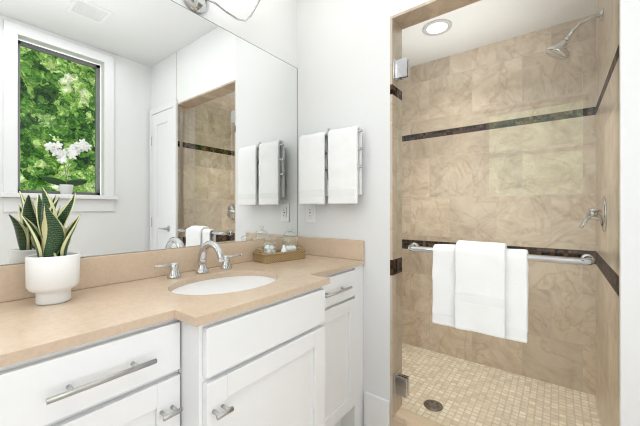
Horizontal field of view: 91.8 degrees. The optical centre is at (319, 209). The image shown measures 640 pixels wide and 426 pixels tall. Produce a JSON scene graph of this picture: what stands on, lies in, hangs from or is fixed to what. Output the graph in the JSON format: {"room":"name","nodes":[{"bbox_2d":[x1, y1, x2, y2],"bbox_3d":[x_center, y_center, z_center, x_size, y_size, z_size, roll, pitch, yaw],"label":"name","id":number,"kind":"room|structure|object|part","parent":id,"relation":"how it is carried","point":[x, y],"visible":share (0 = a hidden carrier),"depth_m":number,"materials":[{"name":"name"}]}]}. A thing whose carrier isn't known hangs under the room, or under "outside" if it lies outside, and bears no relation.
{"room":"bathroom","nodes":[
{"label":"bathroom","id":0,"kind":"room"},
{"bbox_2d":[0,236,295,299],"bbox_3d":[-0.800,0.209,0.999,0.020,0.102,2.198,0,0,37],"label":"backsplash","id":1,"kind":"structure","parent":0,"relation":"attached to","point":[106,269],"depth_m":1.10,"materials":[{"name":"beige stone"}]},
{"bbox_2d":[0,0,296,265],"bbox_3d":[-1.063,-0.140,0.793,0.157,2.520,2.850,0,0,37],"label":"mirror","id":2,"kind":"object","parent":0,"point":[139,125],"depth_m":1.19,"materials":[{"name":"silver mirror"}]},
{"bbox_2d":[183,0,260,21],"bbox_3d":[-0.467,-1.026,1.287,0.201,0.340,0.684,0,0,37],"label":"sconce","id":3,"kind":"object","parent":2,"relation":"attached to","point":[200,7],"visible":1,"depth_m":1.36,"materials":[{"name":"silver metal"}]},
{"bbox_2d":[296,236,363,259],"bbox_3d":[0.047,0.209,1.722,0.443,0.102,0.020,0,0,37],"label":"backsplash","id":4,"kind":"structure","parent":0,"relation":"attached to","point":[315,246],"depth_m":1.69,"materials":[{"name":"beige stone"}]},
{"bbox_2d":[297,0,389,425],"bbox_3d":[0.134,-0.140,1.739,0.605,2.520,0.108,0,0,37],"label":"wall","id":5,"kind":"structure","parent":0,"point":[343,63],"depth_m":1.60,"materials":[{"name":"white paint"}]},
{"bbox_2d":[306,204,315,222],"bbox_3d":[-0.055,0.017,1.809,0.072,0.116,0.009,0,0,37],"label":"electrical outlet plate","id":6,"kind":"object","parent":5,"relation":"attached to","point":[310,213],"visible":0.85,"depth_m":1.80,"materials":[{"name":"paint"}]},
{"bbox_2d":[299,126,362,204],"bbox_3d":[0.054,-0.232,1.675,0.416,0.407,0.088,0,0,37],"label":"towels","id":7,"kind":"object","parent":5,"relation":"attached to","point":[330,165],"visible":1,"depth_m":1.62,"materials":[{"name":"white fabric"}]},
{"bbox_2d":[364,391,389,425],"bbox_3d":[0.283,1.025,1.547,0.135,0.190,0.014,0,0,37],"label":"baseboard","id":8,"kind":"structure","parent":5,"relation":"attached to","point":[376,410],"depth_m":1.54,"materials":[{"name":"paint"}]},
{"bbox_2d":[390,19,401,416],"bbox_3d":[0.382,0.040,1.556,0.012,1.940,0.119,0,0,37],"label":"tile","id":9,"kind":"structure","parent":5,"relation":"attached to","point":[395,194],"depth_m":1.53,"materials":[{"name":"tile"}]},
{"bbox_2d":[393,57,408,397],"bbox_3d":[0.398,0.085,1.512,0.066,1.636,0.054,0,0,37],"label":"shower door hinges","id":10,"kind":"object","parent":9,"relation":"attached to","point":[401,381],"visible":0.85,"depth_m":1.50,"materials":[{"name":"silver metal"}]},
{"bbox_2d":[396,0,618,425],"bbox_3d":[0.693,0.066,1.286,0.795,1.861,0.010,0,0,37],"label":"shower door","id":11,"kind":"structure","parent":9,"relation":"attached to","point":[512,206],"depth_m":1.22,"materials":[{"name":"clear glass"}]},
{"bbox_2d":[408,243,594,265],"bbox_3d":[0.677,0.175,1.257,0.663,0.039,0.110,0,0,37],"label":"door towel bar","id":12,"kind":"object","parent":11,"relation":"attached to","point":[587,259],"visible":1,"depth_m":1.09,"materials":[{"name":"silver metal"}]},
{"bbox_2d":[432,244,528,342],"bbox_3d":[0.629,0.314,1.240,0.341,0.339,0.063,0,0,37],"label":"bath towel","id":13,"kind":"object","parent":12,"relation":"hanging from","point":[516,291],"visible":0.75,"depth_m":1.15,"materials":[{"name":"white fabric"}]},
{"bbox_2d":[455,240,506,338],"bbox_3d":[0.640,0.302,1.232,0.178,0.353,0.103,0,0,37],"label":"hand towel","id":14,"kind":"object","parent":12,"relation":"hanging from","point":[479,287],"visible":0.9,"depth_m":1.19,"materials":[{"name":"white fabric"}]},
{"bbox_2d":[390,0,429,16],"bbox_3d":[0.706,-1.171,1.308,0.828,0.458,0.120,0,0,37],"label":"wall","id":15,"kind":"structure","parent":0,"point":[397,6],"depth_m":1.47,"materials":[{"name":"white paint"}]},
{"bbox_2d":[390,0,480,28],"bbox_3d":[0.706,-0.936,1.308,0.828,0.012,0.119,0,0,37],"label":"door frame","id":16,"kind":"structure","parent":15,"relation":"attached to","point":[425,11],"depth_m":1.45,"materials":[{"name":"stone"}]},
{"bbox_2d":[402,14,595,395],"bbox_3d":[1.093,-0.030,2.309,1.633,2.460,0.100,0,0,37],"label":"wall","id":17,"kind":"structure","parent":0,"point":[536,163],"depth_m":2.08,"materials":[{"name":"tile"}]},
{"bbox_2d":[402,0,597,66],"bbox_3d":[0.782,-1.210,1.904,1.433,0.100,0.920,0,0,37],"label":"ceiling","id":18,"kind":"structure","parent":0,"point":[516,9],"depth_m":1.93,"materials":[{"name":"paint"}]},
{"bbox_2d":[422,19,451,35],"bbox_3d":[0.744,-1.155,1.972,0.176,0.010,0.176,0,0,37],"label":"recessed light","id":19,"kind":"object","parent":18,"relation":"in","point":[448,23],"depth_m":1.97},
{"bbox_3d":[0.744,-1.158,1.972,0.123,0.003,0.123,0,0,37],"label":"recessed ceiling light lens","id":20,"kind":"part","parent":19,"relation":"part of","materials":[{"name":"white glass"}]},
{"bbox_2d":[400,343,601,425],"bbox_3d":[0.776,1.150,1.896,1.433,0.100,0.940,0,0,37],"label":"floor","id":21,"kind":"structure","parent":0,"point":[481,384],"depth_m":1.83,"materials":[{"name":"tile"}]},
{"bbox_2d":[423,400,442,411],"bbox_3d":[0.635,1.097,1.740,0.104,0.005,0.104,0,0,37],"label":"drain cover","id":22,"kind":"object","parent":21,"relation":"on","point":[432,405],"depth_m":1.74,"materials":[{"name":"metal"}]},
{"bbox_2d":[596,0,618,425],"bbox_3d":[1.319,-0.030,1.417,0.012,2.460,1.039,0,0,37],"label":"wall","id":23,"kind":"structure","parent":0,"point":[606,291],"depth_m":1.37,"materials":[{"name":"tile"}]},
{"bbox_2d":[390,408,443,425],"bbox_3d":[0.700,1.105,1.300,0.828,0.190,0.100,0,0,37],"label":"sill","id":24,"kind":"structure","parent":23,"relation":"attached to","point":[400,418],"depth_m":1.49,"materials":[{"name":"stone"}]},
{"bbox_2d":[545,8,603,59],"bbox_3d":[1.307,-0.893,1.603,0.231,0.205,0.118,0,0,37],"label":"shower head","id":25,"kind":"object","parent":23,"relation":"attached to","point":[559,54],"depth_m":1.60},
{"bbox_2d":[579,196,606,231],"bbox_3d":[1.325,0.020,1.513,0.095,0.170,0.170,0,0,37],"label":"shower valve","id":26,"kind":"object","parent":23,"relation":"attached to","point":[592,214],"depth_m":1.48,"materials":[{"name":"silver metal"}]},
{"bbox_3d":[-0.241,1.160,0.162,2.230,0.080,2.850,0,0,37],"label":"floor","id":27,"kind":"structure","parent":0,"visible":0},
{"bbox_2d":[0,264,363,425],"bbox_3d":[-0.570,0.701,0.823,0.598,0.838,2.198,0,0,37],"label":"bathroom vanity","id":28,"kind":"object","parent":27,"relation":"on","point":[210,333],"depth_m":0.81,"materials":[{"name":"white wood"}]},
{"bbox_3d":[-0.489,0.358,0.677,0.019,0.124,0.372,0,0,38],"label":"drawer","id":29,"kind":"part","parent":28,"relation":"part of","materials":[{"name":"white wood"}]},
{"bbox_3d":[-0.489,0.697,0.677,0.019,0.526,0.372,0,0,38],"label":"door","id":30,"kind":"part","parent":28,"relation":"part of","materials":[{"name":"white wood"}]},
{"bbox_3d":[-0.461,0.360,0.668,0.036,0.011,0.200,0,0,38],"label":"handle","id":31,"kind":"part","parent":28,"relation":"part of","materials":[{"name":"silver metal"}]},
{"bbox_3d":[-0.376,0.509,0.779,0.036,0.011,0.045,0,0,38],"label":"handle","id":32,"kind":"part","parent":28,"relation":"part of","materials":[{"name":"silver metal"}]},
{"bbox_2d":[0,252,363,359],"bbox_3d":[-0.584,0.271,0.834,0.563,0.022,2.198,0,0,37],"label":"countertop","id":33,"kind":"structure","parent":28,"relation":"on","point":[25,325],"depth_m":0.85,"materials":[{"name":"beige stone"}]},
{"bbox_2d":[21,187,80,304],"bbox_3d":[-0.757,0.099,0.876,0.126,0.320,0.123,0,0,37],"label":"snake plant","id":34,"kind":"object","parent":33,"relation":"on","point":[52,271],"visible":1,"depth_m":0.85,"materials":[{"name":"green plant"}]},
{"bbox_2d":[152,240,243,279],"bbox_3d":[-0.441,0.192,1.248,0.174,0.136,0.386,0,0,37],"label":"faucet","id":35,"kind":"object","parent":33,"relation":"on","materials":[{"name":"silver metal"}]},
{"bbox_2d":[156,268,287,299],"bbox_3d":[-0.339,0.361,1.136,0.361,0.182,0.460,0,0,37],"label":"sink","id":36,"kind":"object","parent":33,"relation":"in","point":[203,287],"depth_m":1.17,"materials":[{"name":"white ceramic"}]},
{"bbox_2d":[253,228,305,263],"bbox_3d":[-0.207,0.175,1.611,0.260,0.168,0.120,0,0,-42],"label":"wicker tray","id":37,"kind":"object","parent":33,"relation":"on","point":[267,254],"visible":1,"depth_m":1.56,"materials":[{"name":"wicker"}]},
{"bbox_2d":[262,233,276,260],"bbox_3d":[-0.257,0.184,1.573,0.072,0.133,0.072,0,0,38],"label":"jar","id":38,"kind":"object","parent":37,"relation":"on","point":[268,249],"depth_m":1.56,"materials":[{"name":"clear glass"}]},
{"bbox_2d":[280,244,286,258],"bbox_3d":[-0.186,0.216,1.592,0.030,0.070,0.030,0,0,38],"label":"bottle","id":39,"kind":"object","parent":37,"relation":"on","point":[284,256],"depth_m":1.57,"materials":[{"name":"plastic"}]},
{"bbox_2d":[282,228,298,257],"bbox_3d":[-0.160,0.171,1.660,0.086,0.160,0.086,0,0,38],"label":"jar","id":40,"kind":"object","parent":37,"relation":"on","point":[292,249],"depth_m":1.63,"materials":[{"name":"clear glass"}]},
{"bbox_3d":[-0.247,0.509,0.783,0.036,0.011,0.045,0,0,38],"label":"handle","id":41,"kind":"part","parent":28,"relation":"part of","materials":[{"name":"silver metal"}]},
{"bbox_3d":[-0.138,0.358,0.970,0.019,0.124,0.493,0,0,38],"label":"drawer","id":42,"kind":"part","parent":28,"relation":"part of","materials":[{"name":"white wood"}]},
{"bbox_3d":[-0.138,0.697,0.970,0.019,0.526,0.493,0,0,38],"label":"door","id":43,"kind":"part","parent":28,"relation":"part of","materials":[{"name":"white wood"}]},
{"bbox_3d":[0.055,0.358,1.385,0.019,0.124,0.373,0,0,38],"label":"drawer","id":44,"kind":"part","parent":28,"relation":"part of","materials":[{"name":"white wood"}]},
{"bbox_3d":[0.055,0.697,1.385,0.019,0.526,0.373,0,0,38],"label":"door","id":45,"kind":"part","parent":28,"relation":"part of","materials":[{"name":"white wood"}]},
{"bbox_3d":[0.077,0.360,1.369,0.036,0.011,0.200,0,0,38],"label":"handle","id":46,"kind":"part","parent":28,"relation":"part of","materials":[{"name":"silver metal"}]},
{"bbox_3d":[1.236,-0.140,0.901,0.485,2.520,0.120,0,0,37],"label":"wall","id":47,"kind":"structure","parent":0,"visible":0},
{"bbox_2d":[619,0,639,425],"bbox_3d":[1.160,0.075,0.839,0.499,2.090,0.068,0,0,37],"label":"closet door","id":48,"kind":"structure","parent":47,"relation":"in","point":[629,212],"depth_m":0.99,"materials":[{"name":"paint"}]}
]}

